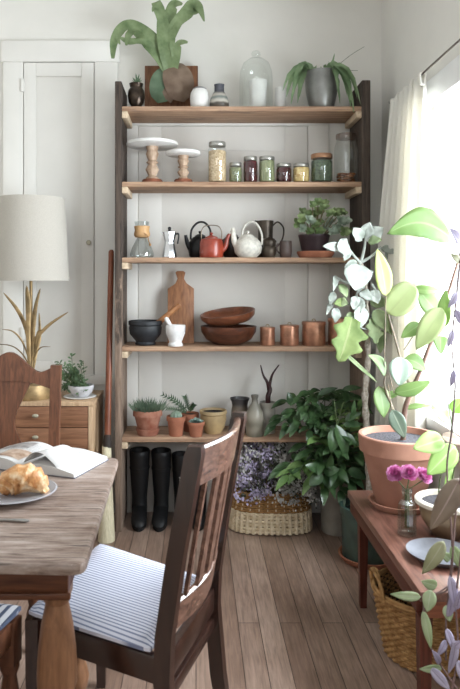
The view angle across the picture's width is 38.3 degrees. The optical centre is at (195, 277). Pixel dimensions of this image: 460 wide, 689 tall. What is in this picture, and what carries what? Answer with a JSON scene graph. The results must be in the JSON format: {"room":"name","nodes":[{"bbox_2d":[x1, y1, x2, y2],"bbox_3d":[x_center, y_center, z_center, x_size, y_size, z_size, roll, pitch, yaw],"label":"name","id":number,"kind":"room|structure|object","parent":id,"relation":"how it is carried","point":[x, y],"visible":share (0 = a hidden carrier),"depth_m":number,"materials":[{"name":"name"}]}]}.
{"room":"dining room","nodes":[
{"label":"dining room","id":0,"kind":"room"},
{"bbox_2d":[0,0,381,511],"bbox_3d":[-0.310,-0.200,3.900,3.080,3.120,0.120,0,0,0],"label":"wall","id":1,"kind":"structure","parent":0,"point":[285,34],"depth_m":3.84,"materials":[{"name":"paint"}]},
{"bbox_2d":[21,63,93,374],"bbox_3d":[-0.802,-0.341,3.817,0.421,1.811,0.067,0,0,0],"label":"door","id":2,"kind":"structure","parent":1,"relation":"in","point":[58,97],"depth_m":3.83,"materials":[{"name":"paint"}]},
{"bbox_2d":[1,41,119,512],"bbox_3d":[-0.785,-0.006,3.822,0.684,2.733,0.045,0,0,0],"label":"trim","id":3,"kind":"structure","parent":1,"relation":"attached to","point":[14,54],"depth_m":3.82,"materials":[{"name":"paint"}]},
{"bbox_2d":[139,127,306,509],"bbox_3d":[0.157,0.236,3.838,0.978,2.229,0.014,0,0,0],"label":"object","id":4,"kind":"structure","parent":1,"relation":"in","point":[277,293],"depth_m":3.83,"materials":[{"name":"paint"}]},
{"bbox_2d":[127,123,328,512],"bbox_3d":[0.161,0.181,3.832,1.214,2.359,0.024,0,0,0],"label":"trim","id":5,"kind":"structure","parent":1,"relation":"attached to","point":[318,133],"depth_m":3.82,"materials":[{"name":"paint"}]},
{"bbox_2d":[0,512,459,688],"bbox_3d":[-0.310,1.400,1.030,3.080,0.080,5.860,0,0,0],"label":"floor","id":6,"kind":"structure","parent":0,"point":[293,617],"depth_m":2.64,"materials":[{"name":"brown wood"}]},
{"bbox_2d":[0,603,21,688],"bbox_3d":[-0.742,0.840,1.594,0.462,1.040,0.489,0,0,11],"label":"dining chair","id":7,"kind":"object","parent":6,"relation":"on","point":[10,621],"visible":1,"depth_m":1.74,"materials":[{"name":"brown wood"}]},
{"bbox_2d":[0,603,20,630],"bbox_3d":[-0.732,0.892,1.644,0.456,0.035,0.388,0,0,11],"label":"seat cushion","id":8,"kind":"object","parent":7,"relation":"on","point":[10,619],"depth_m":1.74,"materials":[{"name":"fabric"}]},
{"bbox_2d":[0,352,61,616],"bbox_3d":[-0.801,0.840,2.616,0.462,1.040,0.489,0,0,-1],"label":"dining chair","id":9,"kind":"object","parent":6,"relation":"on","point":[16,375],"visible":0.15,"depth_m":2.82,"materials":[{"name":"brown wood"}]},
{"bbox_2d":[0,458,117,688],"bbox_3d":[-0.829,0.985,1.838,1.210,0.750,0.864,0,0,0],"label":"dining table","id":10,"kind":"object","parent":6,"relation":"on","point":[41,557],"visible":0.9,"depth_m":1.51,"materials":[{"name":"brown wood"}]},
{"bbox_2d":[0,519,29,521],"bbox_3d":[-0.517,0.605,1.657,0.205,0.009,0.014,0,0,7],"label":"table knife","id":11,"kind":"object","parent":10,"relation":"on","point":[8,520],"visible":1,"depth_m":1.65,"materials":[{"name":"metal"}]},
{"bbox_2d":[0,479,56,504],"bbox_3d":[-0.512,0.600,1.845,0.244,0.020,0.244,0,0,0],"label":"plate","id":12,"kind":"object","parent":10,"relation":"on","point":[28,496],"visible":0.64,"depth_m":1.81,"materials":[{"name":"white ceramic"}]},
{"bbox_2d":[0,462,48,495],"bbox_3d":[-0.482,0.560,1.840,0.148,0.088,0.092,0,0,-7],"label":"croissant","id":13,"kind":"object","parent":12,"relation":"on","point":[17,479],"visible":1,"depth_m":1.81,"materials":[{"name":"orange food"}]},
{"bbox_2d":[0,441,108,478],"bbox_3d":[-0.518,0.576,2.175,0.402,0.067,0.223,0,0,20],"label":"open book","id":14,"kind":"object","parent":10,"relation":"on","point":[64,461],"visible":0.96,"depth_m":2.11,"materials":[{"name":"paper"}]},
{"bbox_2d":[0,449,31,459],"bbox_3d":[-0.592,0.575,2.157,0.088,0.010,0.085,0,0,20],"label":"photo","id":15,"kind":"object","parent":14,"relation":"on","point":[12,454],"depth_m":2.15},
{"bbox_2d":[0,442,38,449],"bbox_3d":[-0.614,0.581,2.268,0.127,0.022,0.070,0,0,20],"label":"photo","id":16,"kind":"object","parent":14,"relation":"on","point":[25,445],"depth_m":2.25},
{"bbox_2d":[15,390,103,454],"bbox_3d":[-0.875,1.002,3.592,0.691,0.717,0.395,0,0,0],"label":"chest","id":17,"kind":"object","parent":6,"relation":"on","point":[81,426],"visible":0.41,"depth_m":3.42,"materials":[{"name":"brown wood"}]},
{"bbox_2d":[0,194,68,400],"bbox_3d":[-0.884,0.108,3.550,0.414,1.070,0.406,0,0,0],"label":"table lamp","id":18,"kind":"object","parent":17,"relation":"on","point":[33,230],"visible":0.79,"depth_m":3.40,"materials":[{"name":"white fabric"}]},
{"bbox_2d":[63,393,96,399],"bbox_3d":[-0.624,0.637,3.550,0.176,0.011,0.176,0,0,0],"label":"saucer","id":19,"kind":"object","parent":17,"relation":"on","point":[68,396],"visible":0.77,"depth_m":3.52,"materials":[{"name":"white ceramic"}]},
{"bbox_2d":[54,353,93,397],"bbox_3d":[-0.654,0.520,3.532,0.218,0.233,0.178,0,0,-38],"label":"potted plant","id":20,"kind":"object","parent":19,"relation":"on","point":[77,388],"visible":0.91,"depth_m":3.52,"materials":[{"name":"green plant"}]},
{"bbox_2d":[68,383,93,397],"bbox_3d":[-0.619,0.606,3.550,0.140,0.062,0.140,0,0,0],"label":"bowl","id":21,"kind":"object","parent":20,"relation":"attached to","point":[79,390],"depth_m":3.50,"materials":[{"name":"ceramic"}]},
{"bbox_2d":[98,250,114,543],"bbox_3d":[-0.464,0.601,3.522,0.088,1.517,0.295,0,0,0],"label":"straw broom","id":22,"kind":"object","parent":6,"relation":"on","point":[106,533],"visible":0.73,"depth_m":3.50,"materials":[{"name":"brown wood"}]},
{"bbox_2d":[25,411,246,688],"bbox_3d":[-0.161,0.875,1.878,0.615,0.970,0.495,0,0,26],"label":"dining chair","id":23,"kind":"object","parent":6,"relation":"on","point":[125,606],"visible":0.96,"depth_m":1.71,"materials":[{"name":"brown wood"}]},
{"bbox_2d":[29,544,195,651],"bbox_3d":[-0.215,0.894,1.898,0.411,0.032,0.521,0,0,19],"label":"seat cushion","id":24,"kind":"object","parent":23,"relation":"on","point":[114,604],"depth_m":1.78,"materials":[{"name":"white fabric"}]},
{"bbox_2d":[129,446,149,531],"bbox_3d":[-0.314,1.163,3.659,0.116,0.394,0.262,0,0,-3],"label":"rubber boot","id":25,"kind":"object","parent":6,"relation":"on","point":[139,455],"visible":1,"depth_m":3.67,"materials":[{"name":"black rubber"}]},
{"bbox_2d":[151,447,170,531],"bbox_3d":[-0.197,1.164,3.658,0.114,0.391,0.261,0,0,1],"label":"rubber boot","id":26,"kind":"object","parent":6,"relation":"on","point":[160,456],"visible":1,"depth_m":3.67,"materials":[{"name":"black rubber"}]},
{"bbox_2d":[172,451,184,509],"bbox_3d":[-0.082,1.175,3.665,0.102,0.368,0.255,0,0,-3],"label":"rubber boot","id":27,"kind":"object","parent":6,"relation":"on","point":[177,456],"visible":0.2,"depth_m":3.69,"materials":[{"name":"black rubber"}]},
{"bbox_2d":[192,484,207,530],"bbox_3d":[0.019,1.178,3.665,0.098,0.363,0.255,0,0,5],"label":"rubber boot","id":28,"kind":"object","parent":6,"relation":"on","point":[203,518],"visible":0.31,"depth_m":3.63,"materials":[{"name":"black rubber"}]},
{"bbox_2d":[115,80,369,531],"bbox_3d":[0.250,0.150,3.672,1.368,2.419,0.285,0,0,0],"label":"shelving unit","id":29,"kind":"object","parent":6,"relation":"on","point":[358,121],"visible":0.8,"depth_m":3.53,"materials":[{"name":"brown wood"}]},
{"bbox_2d":[127,74,144,105],"bbox_3d":[-0.326,-1.021,3.600,0.096,0.201,0.096,0,0,0],"label":"potted plant","id":30,"kind":"object","parent":29,"relation":"on","point":[136,95],"visible":0.89,"depth_m":3.57,"materials":[{"name":"green ceramic"}]},
{"bbox_2d":[130,221,153,256],"bbox_3d":[-0.296,-0.210,3.620,0.132,0.196,0.132,0,0,0],"label":"coffee carafe","id":31,"kind":"object","parent":29,"relation":"on","point":[140,231],"visible":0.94,"depth_m":3.58,"materials":[{"name":"clear glass"}]},
{"bbox_2d":[128,319,161,345],"bbox_3d":[-0.277,0.299,3.620,0.186,0.134,0.186,0,0,0],"label":"mortar","id":32,"kind":"object","parent":29,"relation":"on","point":[145,332],"visible":0.98,"depth_m":3.55,"materials":[{"name":"black stone"}]},
{"bbox_2d":[157,303,180,322],"bbox_3d":[-0.192,0.234,3.615,0.224,0.194,0.033,0,0,9],"label":"pestle","id":33,"kind":"object","parent":32,"relation":"in","point":[177,306],"visible":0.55,"depth_m":3.60,"materials":[{"name":"brown wood"}]},
{"bbox_2d":[136,426,158,436],"bbox_3d":[-0.263,0.834,3.600,0.128,0.036,0.128,0,0,0],"label":"saucer","id":34,"kind":"object","parent":29,"relation":"on","point":[145,433],"visible":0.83,"depth_m":3.55,"materials":[{"name":"ceramic"}]},
{"bbox_2d":[128,396,166,429],"bbox_3d":[-0.259,0.744,3.600,0.224,0.196,0.224,0,0,35],"label":"potted plant","id":35,"kind":"object","parent":34,"relation":"on","point":[147,415],"visible":0.96,"depth_m":3.55,"materials":[{"name":"green plant"}]},
{"bbox_2d":[126,138,177,181],"bbox_3d":[-0.239,-0.627,3.605,0.281,0.221,0.281,0,0,0],"label":"cake stand","id":36,"kind":"object","parent":29,"relation":"on","point":[152,146],"visible":0.94,"depth_m":3.57,"materials":[{"name":"white stone"}]},
{"bbox_2d":[110,0,204,105],"bbox_3d":[-0.210,-1.220,3.684,0.516,0.603,0.230,0,0,0],"label":"fern","id":37,"kind":"object","parent":29,"relation":"on","point":[170,83],"visible":0.98,"depth_m":3.63,"materials":[{"name":"green plant"}]},
{"bbox_2d":[161,227,179,256],"bbox_3d":[-0.144,-0.195,3.599,0.080,0.168,0.078,0,0,44],"label":"moka pot","id":38,"kind":"object","parent":29,"relation":"on","point":[169,250],"visible":0.95,"depth_m":3.58,"materials":[{"name":"metal"}]},
{"bbox_2d":[166,411,184,436],"bbox_3d":[-0.108,0.786,3.575,0.103,0.132,0.103,0,0,0],"label":"potted plant","id":39,"kind":"object","parent":29,"relation":"on","point":[175,420],"visible":1,"depth_m":3.54,"materials":[{"name":"ceramic"}]},
{"bbox_2d":[166,324,184,346],"bbox_3d":[-0.111,0.310,3.560,0.108,0.114,0.108,0,0,0],"label":"mortar","id":40,"kind":"object","parent":29,"relation":"on","point":[175,333],"visible":0.97,"depth_m":3.52,"materials":[{"name":"stone"}]},
{"bbox_2d":[164,317,171,324],"bbox_3d":[-0.131,0.265,3.560,0.079,0.111,0.026,0,0,0],"label":"pestle","id":41,"kind":"object","parent":40,"relation":"in","point":[166,319],"visible":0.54,"depth_m":3.55,"materials":[{"name":"stone"}]},
{"bbox_2d":[161,393,198,431],"bbox_3d":[-0.092,0.738,3.675,0.218,0.229,0.110,0,0,0],"label":"potted plant","id":42,"kind":"object","parent":29,"relation":"on","point":[189,415],"visible":0.86,"depth_m":3.65,"materials":[{"name":"plant"}]},
{"bbox_2d":[167,271,193,342],"bbox_3d":[-0.086,0.163,3.736,0.149,0.406,0.080,0,0,0],"label":"cutting board","id":43,"kind":"object","parent":29,"relation":"on","point":[182,293],"visible":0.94,"depth_m":3.73,"materials":[{"name":"brown wood"}]},
{"bbox_2d":[166,149,199,181],"bbox_3d":[-0.070,-0.602,3.600,0.188,0.171,0.188,0,0,0],"label":"cake stand","id":44,"kind":"object","parent":29,"relation":"on","point":[183,155],"visible":0.92,"depth_m":3.57,"materials":[{"name":"white stone"}]},
{"bbox_2d":[187,417,203,436],"bbox_3d":[0.000,0.803,3.560,0.092,0.100,0.092,0,0,0],"label":"potted plant","id":45,"kind":"object","parent":29,"relation":"on","point":[195,425],"visible":1,"depth_m":3.53,"materials":[{"name":"ceramic"}]},
{"bbox_2d":[184,221,211,256],"bbox_3d":[0.022,-0.215,3.700,0.136,0.210,0.134,0,0,29],"label":"kettle","id":46,"kind":"object","parent":29,"relation":"on","point":[193,247],"visible":0.71,"depth_m":3.67,"materials":[{"name":"black metal"}]},
{"bbox_2d":[190,86,208,105],"bbox_3d":[0.019,-0.983,3.620,0.104,0.125,0.104,0,0,0],"label":"lidded jar","id":47,"kind":"object","parent":29,"relation":"on","point":[199,96],"visible":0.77,"depth_m":3.58,"materials":[{"name":"white ceramic"}]},
{"bbox_2d":[199,407,226,434],"bbox_3d":[0.095,0.790,3.640,0.152,0.125,0.152,0,0,0],"label":"flowerpot","id":48,"kind":"object","parent":29,"relation":"on","point":[214,418],"visible":1,"depth_m":3.59,"materials":[{"name":"yellow ceramic"}]},
{"bbox_2d":[200,225,230,256],"bbox_3d":[0.092,-0.200,3.573,0.152,0.178,0.130,0,0,40],"label":"kettle","id":49,"kind":"object","parent":29,"relation":"on","point":[211,245],"visible":0.96,"depth_m":3.53,"materials":[{"name":"metal"}]},
{"bbox_2d":[209,141,225,181],"bbox_3d":[0.115,-0.627,3.580,0.100,0.218,0.100,0,0,0],"label":"glass jar","id":50,"kind":"object","parent":29,"relation":"on","point":[217,158],"visible":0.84,"depth_m":3.54,"materials":[{"name":"glass"}]},
{"bbox_2d":[209,83,228,105],"bbox_3d":[0.128,-0.990,3.620,0.107,0.139,0.107,0,0,0],"label":"vase","id":51,"kind":"object","parent":29,"relation":"on","point":[219,98],"visible":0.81,"depth_m":3.58,"materials":[{"name":"grey ceramic"}]},
{"bbox_2d":[201,324,256,344],"bbox_3d":[0.180,0.316,3.655,0.310,0.101,0.310,0,0,0],"label":"bowl","id":52,"kind":"object","parent":29,"relation":"on","point":[238,334],"visible":0.94,"depth_m":3.54,"materials":[{"name":"brown wood"}]},
{"bbox_2d":[200,306,254,325],"bbox_3d":[0.174,0.213,3.647,0.303,0.103,0.304,0,0,0],"label":"bowl","id":53,"kind":"object","parent":52,"relation":"on","point":[228,316],"visible":1,"depth_m":3.61,"materials":[{"name":"brown wood"}]},
{"bbox_2d":[222,231,238,256],"bbox_3d":[0.199,-0.190,3.720,0.130,0.158,0.130,0,0,-45],"label":"teapot","id":54,"kind":"object","parent":29,"relation":"on","point":[229,252],"visible":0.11,"depth_m":3.67,"materials":[{"name":"brown ceramic"}]},
{"bbox_2d":[229,162,241,181],"bbox_3d":[0.214,-0.571,3.580,0.070,0.107,0.070,0,0,0],"label":"glass jar","id":55,"kind":"object","parent":29,"relation":"on","point":[235,172],"visible":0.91,"depth_m":3.55,"materials":[{"name":"glass"}]},
{"bbox_2d":[230,396,248,432],"bbox_3d":[0.243,0.759,3.670,0.108,0.186,0.108,0,0,0],"label":"jar","id":56,"kind":"object","parent":29,"relation":"on","point":[239,403],"visible":0.48,"depth_m":3.63,"materials":[{"name":"black ceramic"}]},
{"bbox_2d":[231,221,262,256],"bbox_3d":[0.281,-0.211,3.580,0.152,0.201,0.152,0,0,35],"label":"teapot","id":57,"kind":"object","parent":29,"relation":"on","point":[247,245],"visible":0.94,"depth_m":3.54,"materials":[{"name":"beige ceramic"}]},
{"bbox_2d":[244,156,256,181],"bbox_3d":[0.295,-0.587,3.580,0.078,0.139,0.078,0,0,0],"label":"glass jar","id":58,"kind":"object","parent":29,"relation":"on","point":[250,162],"visible":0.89,"depth_m":3.55,"materials":[{"name":"glass"}]},
{"bbox_2d":[246,394,263,436],"bbox_3d":[0.318,0.743,3.575,0.095,0.219,0.095,0,0,0],"label":"bottle","id":59,"kind":"object","parent":29,"relation":"on","point":[254,423],"visible":1,"depth_m":3.54,"materials":[{"name":"grey ceramic"}]},
{"bbox_2d":[259,156,274,181],"bbox_3d":[0.385,-0.587,3.580,0.088,0.139,0.088,0,0,0],"label":"glass jar","id":60,"kind":"object","parent":29,"relation":"on","point":[266,165],"visible":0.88,"depth_m":3.54,"materials":[{"name":"glass"}]},
{"bbox_2d":[260,324,274,345],"bbox_3d":[0.391,0.309,3.610,0.083,0.114,0.083,0,0,0],"label":"canister","id":61,"kind":"object","parent":29,"relation":"on","point":[267,333],"visible":1,"depth_m":3.58,"materials":[{"name":"orange metal"}]},
{"bbox_2d":[259,365,278,433],"bbox_3d":[0.398,0.665,3.638,0.096,0.375,0.091,0,0,39],"label":"potted plant","id":62,"kind":"object","parent":29,"relation":"on","point":[266,405],"visible":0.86,"depth_m":3.62,"materials":[{"name":"ceramic"}]},
{"bbox_2d":[262,237,276,256],"bbox_3d":[0.398,-0.169,3.600,0.082,0.116,0.082,0,0,0],"label":"lidded pot","id":63,"kind":"object","parent":29,"relation":"on","point":[269,249],"visible":0.8,"depth_m":3.57,"materials":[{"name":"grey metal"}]},
{"bbox_2d":[255,220,284,256],"bbox_3d":[0.409,-0.217,3.711,0.155,0.213,0.105,0,0,26],"label":"pitcher","id":64,"kind":"object","parent":29,"relation":"on","point":[266,226],"visible":0.51,"depth_m":3.68,"materials":[{"name":"grey metal"}]},
{"bbox_2d":[275,86,285,105],"bbox_3d":[0.474,-0.996,3.700,0.062,0.151,0.062,0,0,0],"label":"candle","id":65,"kind":"object","parent":29,"relation":"on","point":[280,94],"visible":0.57,"depth_m":3.67,"materials":[{"name":"white wax"}]},
{"bbox_2d":[276,163,290,181],"bbox_3d":[0.477,-0.568,3.580,0.086,0.101,0.086,0,0,0],"label":"glass jar","id":66,"kind":"object","parent":29,"relation":"on","point":[283,171],"visible":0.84,"depth_m":3.55,"materials":[{"name":"glass"}]},
{"bbox_2d":[276,241,291,256],"bbox_3d":[0.485,-0.157,3.603,0.079,0.092,0.068,0,0,35],"label":"mug","id":67,"kind":"object","parent":29,"relation":"on","point":[285,250],"visible":0.82,"depth_m":3.57,"materials":[{"name":"brown ceramic"}]},
{"bbox_2d":[280,322,298,345],"bbox_3d":[0.511,0.304,3.610,0.105,0.125,0.105,0,0,0],"label":"canister","id":68,"kind":"object","parent":29,"relation":"on","point":[289,333],"visible":1,"depth_m":3.57,"materials":[{"name":"orange metal"}]},
{"bbox_2d":[293,163,309,181],"bbox_3d":[0.570,-0.568,3.580,0.091,0.101,0.091,0,0,0],"label":"glass jar","id":69,"kind":"object","parent":29,"relation":"on","point":[301,170],"visible":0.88,"depth_m":3.54,"materials":[{"name":"glass"}]},
{"bbox_2d":[302,319,325,345],"bbox_3d":[0.644,0.294,3.610,0.130,0.144,0.130,0,0,0],"label":"canister","id":70,"kind":"object","parent":29,"relation":"on","point":[313,332],"visible":1,"depth_m":3.56,"materials":[{"name":"orange metal"}]},
{"bbox_2d":[297,251,333,256],"bbox_3d":[0.652,-0.128,3.600,0.202,0.034,0.202,0,0,0],"label":"saucer","id":71,"kind":"object","parent":29,"relation":"on","point":[299,253],"visible":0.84,"depth_m":3.52,"materials":[{"name":"ceramic"}]},
{"bbox_2d":[294,197,352,250],"bbox_3d":[0.686,-0.279,3.581,0.328,0.311,0.207,0,0,0],"label":"potted plant","id":72,"kind":"object","parent":71,"relation":"on","point":[309,241],"visible":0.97,"depth_m":3.54,"materials":[{"name":"green plant"}]},
{"bbox_2d":[264,385,372,441],"bbox_3d":[0.649,0.709,3.503,0.535,0.287,0.358,0,0,-35],"label":"potted plant","id":73,"kind":"object","parent":29,"relation":"on","point":[305,411],"visible":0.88,"depth_m":3.48,"materials":[{"name":"green plant"}]},
{"bbox_2d":[311,152,332,181],"bbox_3d":[0.681,-0.594,3.580,0.117,0.153,0.117,0,0,0],"label":"glass jar","id":74,"kind":"object","parent":29,"relation":"on","point":[321,165],"visible":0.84,"depth_m":3.54,"materials":[{"name":"green glass"}]},
{"bbox_2d":[283,48,361,111],"bbox_3d":[0.692,-1.071,3.625,0.448,0.376,0.217,0,0,0],"label":"potted plant","id":75,"kind":"object","parent":29,"relation":"on","point":[322,85],"visible":0.87,"depth_m":3.57,"materials":[{"name":"green plant"}]},
{"bbox_2d":[328,317,343,345],"bbox_3d":[0.790,0.292,3.610,0.138,0.148,0.138,0,0,0],"label":"canister","id":76,"kind":"object","parent":29,"relation":"on","point":[332,334],"visible":0.36,"depth_m":3.57,"materials":[{"name":"orange metal"}]},
{"bbox_3d":[0.333,-1.091,3.660,0.183,0.340,0.183,0,0,0],"label":"glass cloche","id":77,"kind":"object","parent":29,"relation":"on","visible":0},
{"bbox_2d":[249,78,266,105],"bbox_3d":[0.344,-1.007,3.660,0.100,0.172,0.100,0,0,0],"label":"candle","id":78,"kind":"object","parent":77,"relation":"in","point":[257,86],"visible":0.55,"depth_m":3.62,"materials":[{"name":"white wax"}]},
{"bbox_2d":[229,479,312,534],"bbox_3d":[0.406,1.249,3.630,0.460,0.209,0.321,0,0,2],"label":"flower basket","id":79,"kind":"object","parent":6,"relation":"on","point":[265,517],"visible":0.65,"depth_m":3.49,"materials":[{"name":"beige wicker"}]},
{"bbox_2d":[233,442,320,511],"bbox_3d":[0.409,1.085,3.572,0.500,0.453,0.339,0,0,0],"label":"bunch","id":80,"kind":"object","parent":79,"relation":"in","point":[260,489],"visible":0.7,"depth_m":3.52,"materials":[{"name":"purple plant"}]},
{"bbox_2d":[267,391,371,536],"bbox_3d":[0.688,0.966,3.362,0.514,0.787,0.423,0,0,-34],"label":"potted plant","id":81,"kind":"object","parent":6,"relation":"on","point":[334,481],"visible":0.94,"depth_m":3.33,"materials":[{"name":"green plant"}]},
{"bbox_2d":[338,546,385,569],"bbox_3d":[0.830,1.344,3.190,0.280,0.030,0.280,0,0,0],"label":"saucer","id":82,"kind":"object","parent":6,"relation":"on","point":[352,563],"visible":0.25,"depth_m":3.10,"materials":[{"name":"ceramic"}]},
{"bbox_2d":[323,222,393,564],"bbox_3d":[0.778,0.540,3.143,0.461,1.613,0.268,0,0,-43],"label":"potted plant","id":83,"kind":"object","parent":82,"relation":"on","point":[349,333],"visible":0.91,"depth_m":3.10,"materials":[{"name":"green plant"}]},
{"bbox_2d":[348,490,459,688],"bbox_3d":[0.829,1.129,2.345,0.373,0.460,0.910,0,0,0],"label":"bench","id":84,"kind":"object","parent":6,"relation":"on","point":[387,533],"visible":0.51,"depth_m":2.24,"materials":[{"name":"brown wood"}]},
{"bbox_2d":[368,493,419,514],"bbox_3d":[0.800,0.886,2.600,0.236,0.026,0.236,0,0,0],"label":"saucer","id":85,"kind":"object","parent":84,"relation":"on","point":[371,496],"visible":0.3,"depth_m":2.51,"materials":[{"name":"ceramic"}]},
{"bbox_2d":[358,207,459,508],"bbox_3d":[0.838,0.306,2.600,0.384,1.162,0.308,0,0,0],"label":"potted plant","id":86,"kind":"object","parent":85,"relation":"on","point":[382,447],"visible":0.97,"depth_m":2.53,"materials":[{"name":"green plant"}]},
{"bbox_2d":[406,538,459,567],"bbox_3d":[0.785,0.887,2.120,0.212,0.024,0.212,0,0,0],"label":"dish","id":87,"kind":"object","parent":84,"relation":"on","point":[419,548],"visible":0.42,"depth_m":2.17,"materials":[{"name":"white ceramic"}]},
{"bbox_2d":[413,398,459,540],"bbox_3d":[0.884,0.656,2.310,0.234,0.488,0.231,0,0,19],"label":"potted plant","id":88,"kind":"object","parent":84,"relation":"on","point":[432,442],"visible":0.69,"depth_m":2.25,"materials":[{"name":"green plant"}]},
{"bbox_3d":[0.738,0.814,2.310,0.066,0.166,0.063,0,0,0],"label":"glass bottle","id":89,"kind":"object","parent":84,"relation":"on","visible":0},
{"bbox_2d":[386,464,405,527],"bbox_3d":[0.696,0.765,2.301,0.068,0.220,0.047,0,0,20],"label":"flower","id":90,"kind":"object","parent":89,"relation":"in","point":[393,473],"visible":0.99,"depth_m":2.30,"materials":[{"name":"pink plant"}]},
{"bbox_2d":[400,464,418,527],"bbox_3d":[0.734,0.761,2.277,0.055,0.228,0.056,0,0,-42],"label":"flower","id":91,"kind":"object","parent":89,"relation":"in","point":[409,472],"visible":1,"depth_m":2.28,"materials":[{"name":"pink plant"}]},
{"bbox_2d":[408,467,432,527],"bbox_3d":[0.789,0.769,2.304,0.084,0.211,0.048,0,0,-21],"label":"flower","id":92,"kind":"object","parent":89,"relation":"in","point":[422,471],"visible":0.93,"depth_m":2.30,"materials":[{"name":"pink plant"}]},
{"bbox_2d":[369,567,459,677],"bbox_3d":[0.845,1.204,2.390,0.404,0.301,0.400,0,0,41],"label":"wicker basket","id":93,"kind":"object","parent":6,"relation":"on","point":[396,616],"visible":0.55,"depth_m":2.28,"materials":[{"name":"brown wicker"}]},
{"bbox_2d":[382,0,459,488],"bbox_3d":[1.150,-0.200,0.970,0.140,3.120,5.740,0,0,0],"label":"wall","id":94,"kind":"structure","parent":0,"point":[415,33],"depth_m":3.10,"materials":[{"name":"paint"}]},
{"bbox_2d":[389,39,459,103],"bbox_3d":[1.034,-0.902,2.368,0.091,0.022,2.057,0,0,0],"label":"curtain rod","id":95,"kind":"object","parent":94,"relation":"attached to","point":[458,41],"visible":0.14,"depth_m":2.68,"materials":[{"name":"brown metal"}]},
{"bbox_2d":[426,54,459,463],"bbox_3d":[1.090,-0.075,2.310,0.130,1.650,1.860,0,0,0],"label":"window","id":96,"kind":"structure","parent":94,"relation":"in","point":[446,80],"depth_m":3.05,"materials":[{"name":"white paint"}]},
{"bbox_2d":[374,71,428,428],"bbox_3d":[0.977,0.082,3.173,0.111,1.992,0.535,0,0,-3],"label":"curtain","id":97,"kind":"object","parent":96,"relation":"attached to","point":[405,177],"visible":0.48,"depth_m":3.03,"materials":[{"name":"beige fabric"}]},
{"bbox_3d":[-0.310,-1.810,1.030,3.080,0.100,5.860,0,0,0],"label":"ceiling","id":98,"kind":"structure","parent":0,"visible":0},
{"bbox_2d":[391,228,459,688],"bbox_3d":[0.736,-0.357,1.664,0.462,2.802,0.190,0,0,-24],"label":"hanging plant","id":99,"kind":"object","parent":98,"relation":"hanging from","point":[447,501],"visible":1,"depth_m":1.66,"materials":[{"name":"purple plant"}]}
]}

